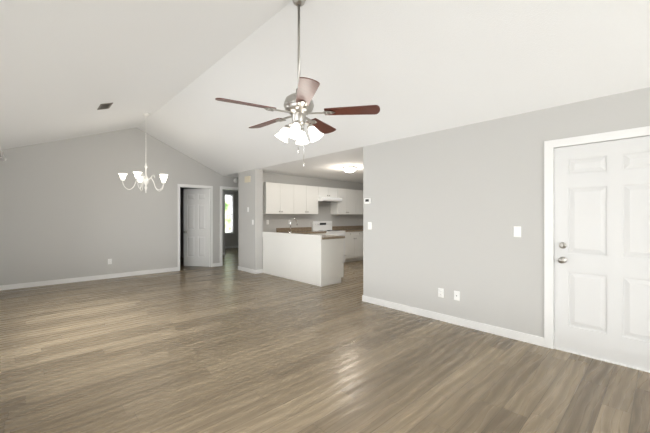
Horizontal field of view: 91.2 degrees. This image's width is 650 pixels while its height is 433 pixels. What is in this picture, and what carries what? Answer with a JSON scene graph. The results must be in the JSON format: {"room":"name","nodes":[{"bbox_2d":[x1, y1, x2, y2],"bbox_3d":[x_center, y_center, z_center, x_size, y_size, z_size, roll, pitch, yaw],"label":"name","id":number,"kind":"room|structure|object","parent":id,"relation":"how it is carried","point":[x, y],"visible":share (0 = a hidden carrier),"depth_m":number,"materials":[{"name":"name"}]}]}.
{"room":"living room","nodes":[
{"label":"living room","id":0,"kind":"room"},
{"bbox_2d":[0,128,237,284],"bbox_3d":[-2.687,-0.342,8.798,9.140,3.354,0.120,0,0,-43],"label":"wall","id":1,"kind":"structure","parent":0,"point":[73,208],"depth_m":6.68,"materials":[{"name":"grey paint"}]},
{"bbox_2d":[0,263,219,290],"bbox_3d":[-2.641,1.290,8.750,8.900,0.090,0.013,0,0,-43],"label":"baseboard","id":2,"kind":"structure","parent":1,"relation":"attached to","point":[51,282],"depth_m":6.58,"materials":[{"name":"white wood"}]},
{"bbox_2d":[177,184,212,270],"bbox_3d":[-3.348,0.265,8.180,0.890,2.140,0.150,0,0,-43],"label":"door frame","id":3,"kind":"structure","parent":1,"relation":"attached to","point":[178,218],"depth_m":8.08,"materials":[{"name":"white wood"}]},
{"bbox_2d":[184,189,209,266],"bbox_3d":[-3.418,0.294,8.496,0.768,2.066,0.183,0,0,12],"label":"door","id":4,"kind":"structure","parent":1,"relation":"in","point":[196,227],"depth_m":8.48,"materials":[{"name":"white wood"}]},
{"bbox_2d":[220,186,237,265],"bbox_3d":[-2.519,0.260,8.956,0.980,2.150,0.150,0,0,-43],"label":"trim","id":5,"kind":"structure","parent":1,"relation":"attached to","point":[228,188],"depth_m":8.60,"materials":[{"name":"white wood"}]},
{"bbox_2d":[222,246,237,254],"bbox_3d":[-2.171,1.290,11.335,4.680,0.090,5.480,0,0,-43],"label":"baseboard","id":6,"kind":"structure","parent":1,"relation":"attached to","point":[226,247],"depth_m":13.35,"materials":[{"name":"white wood"}]},
{"bbox_2d":[180,187,201,257],"bbox_3d":[-4.367,0.115,10.170,0.120,2.440,4.180,0,0,-43],"label":"wall","id":7,"kind":"structure","parent":0,"point":[182,221],"depth_m":10.38,"materials":[{"name":"grey paint"}]},
{"bbox_2d":[222,189,224,252],"bbox_3d":[-3.927,0.115,10.651,1.180,2.440,0.120,0,0,-43],"label":"wall","id":8,"kind":"structure","parent":0,"point":[223,221],"depth_m":10.97,"materials":[{"name":"grey paint"}]},
{"bbox_2d":[225,190,237,245],"bbox_3d":[-4.741,0.115,12.765,6.720,2.440,0.120,0,0,-43],"label":"wall","id":9,"kind":"structure","parent":0,"point":[231,239],"depth_m":13.52,"materials":[{"name":"grey paint"}]},
{"bbox_2d":[225,194,233,233],"bbox_3d":[-4.157,-0.100,13.253,0.800,1.690,0.115,0,0,-43],"label":"window","id":10,"kind":"structure","parent":9,"relation":"in","point":[232,214],"depth_m":13.46,"materials":[{"name":"white"}]},
{"bbox_2d":[238,169,262,269],"bbox_3d":[-1.826,0.115,7.776,0.200,2.440,0.810,0,0,-43],"label":"wall","id":11,"kind":"structure","parent":0,"point":[250,240],"depth_m":7.57,"materials":[{"name":"grey paint"}]},
{"bbox_2d":[245,176,250,182],"bbox_3d":[-1.858,-0.891,7.622,0.056,0.140,0.200,0,0,-43],"label":"door chime","id":12,"kind":"object","parent":11,"relation":"attached to","point":[247,178],"visible":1,"depth_m":7.57,"materials":[{"name":"beige plastic"}]},
{"bbox_2d":[238,266,262,273],"bbox_3d":[-1.830,1.290,7.771,0.213,0.090,0.836,0,0,-43],"label":"baseboard","id":13,"kind":"object","parent":11,"relation":"attached to","point":[250,270],"visible":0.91,"depth_m":7.55,"materials":[{"name":"white wood"}]},
{"bbox_2d":[263,173,362,231],"bbox_3d":[-0.163,0.115,9.380,4.420,2.440,0.120,0,0,-43],"label":"wall","id":14,"kind":"structure","parent":0,"point":[303,220],"depth_m":9.06,"materials":[{"name":"grey paint"}]},
{"bbox_2d":[263,182,294,213],"bbox_3d":[-1.220,-0.450,8.101,0.849,0.770,0.298,0,0,-43],"label":"upper cabinet","id":15,"kind":"object","parent":14,"relation":"attached to","point":[279,198],"depth_m":7.95,"materials":[{"name":"white wood"}]},
{"bbox_2d":[295,186,318,213],"bbox_3d":[-0.600,-0.450,8.681,0.849,0.770,0.298,0,0,-43],"label":"upper cabinet","id":16,"kind":"object","parent":14,"relation":"attached to","point":[306,197],"depth_m":8.58,"materials":[{"name":"white wood"}]},
{"bbox_2d":[278,225,362,232],"bbox_3d":[0.050,0.350,9.478,3.576,0.100,0.020,0,0,-43],"label":"backsplash","id":17,"kind":"structure","parent":14,"relation":"attached to","point":[333,227],"depth_m":9.67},
{"bbox_2d":[319,187,338,197],"bbox_3d":[-0.011,-0.690,9.232,0.756,0.290,0.298,0,0,-43],"label":"upper cabinet","id":18,"kind":"object","parent":14,"relation":"attached to","point":[323,191],"depth_m":9.13,"materials":[{"name":"white wood"}]},
{"bbox_2d":[318,197,341,201],"bbox_3d":[0.057,-0.481,9.159,0.750,0.122,0.497,0,0,-43],"label":"range hood","id":19,"kind":"object","parent":18,"relation":"attached to","point":[326,199],"visible":0.88,"depth_m":8.91,"materials":[{"name":"white metal"}]},
{"bbox_2d":[331,188,354,213],"bbox_3d":[0.563,-0.450,9.770,0.809,0.770,0.298,0,0,-43],"label":"upper cabinet","id":20,"kind":"object","parent":14,"relation":"attached to","point":[347,206],"depth_m":9.62,"materials":[{"name":"white wood"}]},
{"bbox_2d":[355,190,362,213],"bbox_3d":[1.154,-0.450,10.322,0.809,0.770,0.298,0,0,-43],"label":"upper cabinet","id":21,"kind":"object","parent":14,"relation":"attached to","point":[358,193],"depth_m":10.04,"materials":[{"name":"white wood"}]},
{"bbox_2d":[0,248,649,432],"bbox_3d":[-0.220,1.375,6.162,9.140,0.080,15.940,0,0,-43],"label":"floor","id":22,"kind":"structure","parent":0,"point":[227,346],"depth_m":2.81,"materials":[{"name":"brown wood"}]},
{"bbox_2d":[270,237,277,275],"bbox_3d":[-0.900,0.887,7.416,0.616,0.896,0.435,0,0,-43],"label":"base cabinet","id":23,"kind":"object","parent":22,"relation":"on","point":[273,240],"depth_m":7.20,"materials":[{"name":"white wood"}]},
{"bbox_2d":[298,229,321,232],"bbox_3d":[-0.611,0.419,8.440,1.192,0.040,0.632,0,0,-43],"label":"countertop","id":24,"kind":"structure","parent":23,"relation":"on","point":[299,230],"depth_m":8.49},
{"bbox_2d":[278,237,289,278],"bbox_3d":[-0.602,0.887,7.098,0.616,0.896,0.438,0,0,-43],"label":"base cabinet","id":25,"kind":"object","parent":22,"relation":"on","point":[283,242],"depth_m":6.92,"materials":[{"name":"white wood"}]},
{"bbox_2d":[290,237,305,282],"bbox_3d":[-0.303,0.887,6.778,0.616,0.896,0.437,0,0,-43],"label":"base cabinet","id":26,"kind":"object","parent":22,"relation":"on","point":[297,245],"depth_m":6.56,"materials":[{"name":"white wood"}]},
{"bbox_2d":[306,237,345,286],"bbox_3d":[0.000,0.887,6.441,0.635,0.896,0.468,0,0,-43],"label":"base cabinet","id":27,"kind":"object","parent":22,"relation":"on","point":[308,255],"depth_m":6.24,"materials":[{"name":"white wood"}]},
{"bbox_2d":[270,233,333,240],"bbox_3d":[-0.654,0.419,7.158,0.622,0.040,2.447,0,0,-43],"label":"countertop","id":28,"kind":"structure","parent":27,"relation":"on","point":[325,237],"depth_m":6.70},
{"bbox_2d":[312,221,344,262],"bbox_3d":[0.118,0.735,9.094,0.748,1.200,0.670,0,0,-43],"label":"stove","id":29,"kind":"object","parent":22,"relation":"on","point":[326,226],"visible":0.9,"depth_m":9.11,"materials":[{"name":"white metal"}]},
{"bbox_2d":[330,229,362,261],"bbox_3d":[0.671,0.887,9.657,0.808,0.896,0.607,0,0,-43],"label":"base cabinet","id":30,"kind":"object","parent":22,"relation":"on","point":[354,241],"depth_m":9.43,"materials":[{"name":"white wood"}]},
{"bbox_2d":[338,229,362,232],"bbox_3d":[0.974,0.419,9.924,1.616,0.040,0.632,0,0,-43],"label":"countertop","id":31,"kind":"structure","parent":30,"relation":"on","point":[346,230],"depth_m":9.49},
{"bbox_2d":[0,0,649,190],"bbox_3d":[-0.220,-1.612,6.162,9.140,1.014,15.940,0,0,-43],"label":"ceiling","id":32,"kind":"structure","parent":0,"point":[176,68],"depth_m":3.28,"materials":[{"name":"white paint"}]},
{"bbox_2d":[97,103,112,109],"bbox_3d":[-3.293,-1.649,4.766,0.152,0.064,0.330,0,0,-43],"label":"ceiling vent","id":33,"kind":"object","parent":32,"relation":"in","point":[104,106],"visible":1,"depth_m":4.76,"materials":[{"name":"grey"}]},
{"bbox_2d":[118,113,167,192],"bbox_3d":[-3.432,-1.206,6.076,0.855,1.523,0.828,0,0,-43],"label":"chandelier","id":34,"kind":"object","parent":32,"relation":"hanging from","point":[145,179],"visible":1,"depth_m":6.01,"materials":[{"name":"white"}]},
{"bbox_2d":[215,0,379,165],"bbox_3d":[-0.278,-1.233,2.913,1.392,1.565,1.357,0,0,-43],"label":"ceiling fan","id":35,"kind":"object","parent":32,"relation":"hanging from","point":[298,105],"visible":1,"depth_m":2.83,"materials":[{"name":"silver metal"}]},
{"bbox_2d":[342,166,356,172],"bbox_3d":[0.556,-1.048,7.163,0.330,0.113,0.330,0,0,-43],"label":"kitchen ceiling light","id":36,"kind":"object","parent":32,"relation":"attached to","point":[349,169],"visible":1,"depth_m":7.05,"materials":[{"name":"white glass"}]},
{"bbox_2d":[363,87,649,336],"bbox_3d":[2.856,0.115,2.714,0.120,2.440,6.460,0,0,-43],"label":"wall","id":37,"kind":"structure","parent":0,"point":[447,210],"depth_m":3.80,"materials":[{"name":"grey paint"}]},
{"bbox_2d":[364,198,370,203],"bbox_3d":[0.662,-0.242,4.954,0.022,0.086,0.120,0,0,-43],"label":"thermostat","id":38,"kind":"object","parent":37,"relation":"attached to","point":[367,200],"visible":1,"depth_m":4.94,"materials":[{"name":"white plastic"}]},
{"bbox_2d":[368,222,371,229],"bbox_3d":[0.688,0.145,4.931,0.016,0.116,0.072,0,0,-43],"label":"light switch","id":39,"kind":"object","parent":37,"relation":"attached to","point":[369,225],"visible":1,"depth_m":4.92,"materials":[{"name":"white plastic"}]},
{"bbox_2d":[438,288,443,297],"bbox_3d":[1.485,0.980,4.085,0.008,0.116,0.072,0,0,-43],"label":"electrical outlet","id":40,"kind":"object","parent":37,"relation":"attached to","point":[440,292],"visible":1,"depth_m":4.08,"materials":[{"name":"white plastic"}]},
{"bbox_2d":[362,295,543,346],"bbox_3d":[2.843,1.290,2.719,0.133,0.090,6.460,0,0,-43],"label":"baseboard","id":41,"kind":"structure","parent":37,"relation":"attached to","point":[516,335],"depth_m":3.87,"materials":[{"name":"white wood"}]},
{"bbox_2d":[454,291,459,300],"bbox_3d":[1.626,0.980,3.932,0.012,0.116,0.072,0,0,-43],"label":"outlet","id":42,"kind":"object","parent":37,"relation":"attached to","point":[457,295],"visible":1,"depth_m":3.93,"materials":[{"name":"white plastic"}]},
{"bbox_2d":[514,226,520,236],"bbox_3d":[2.079,0.165,3.445,0.016,0.116,0.072,0,0,-43],"label":"light switch","id":43,"kind":"object","parent":37,"relation":"attached to","point":[517,231],"visible":1,"depth_m":3.44,"materials":[{"name":"white plastic"}]},
{"bbox_2d":[544,126,649,372],"bbox_3d":[2.658,0.282,2.916,0.135,2.105,1.064,0,0,-43],"label":"door frame","id":44,"kind":"structure","parent":37,"relation":"attached to","point":[550,146],"depth_m":3.21,"materials":[{"name":"white wood"}]},
{"bbox_2d":[554,136,649,370],"bbox_3d":[2.650,0.318,2.905,0.193,2.018,0.912,0,0,-43],"label":"entry door","id":45,"kind":"structure","parent":37,"relation":"in","point":[601,250],"depth_m":2.95,"materials":[{"name":"white wood"}]},
{"bbox_3d":[-2.044,0.079,1.511,0.120,2.512,11.400,0,0,-43],"label":"wall","id":46,"kind":"structure","parent":0,"visible":0},
{"bbox_2d":[0,146,6,160],"bbox_3d":[-4.862,-1.025,4.705,0.130,0.120,2.715,0,0,-43],"label":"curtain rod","id":47,"kind":"object","parent":46,"relation":"attached to","point":[3,157],"visible":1,"depth_m":5.30,"materials":[{"name":"white"}]},
{"label":"outside","id":48,"kind":"structure","parent":0,"visible":0},
{"bbox_2d":[225,196,230,231],"bbox_3d":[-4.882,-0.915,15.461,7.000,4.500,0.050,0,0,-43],"label":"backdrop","id":49,"kind":"structure","parent":48,"point":[227,211],"depth_m":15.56,"materials":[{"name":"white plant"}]}
]}

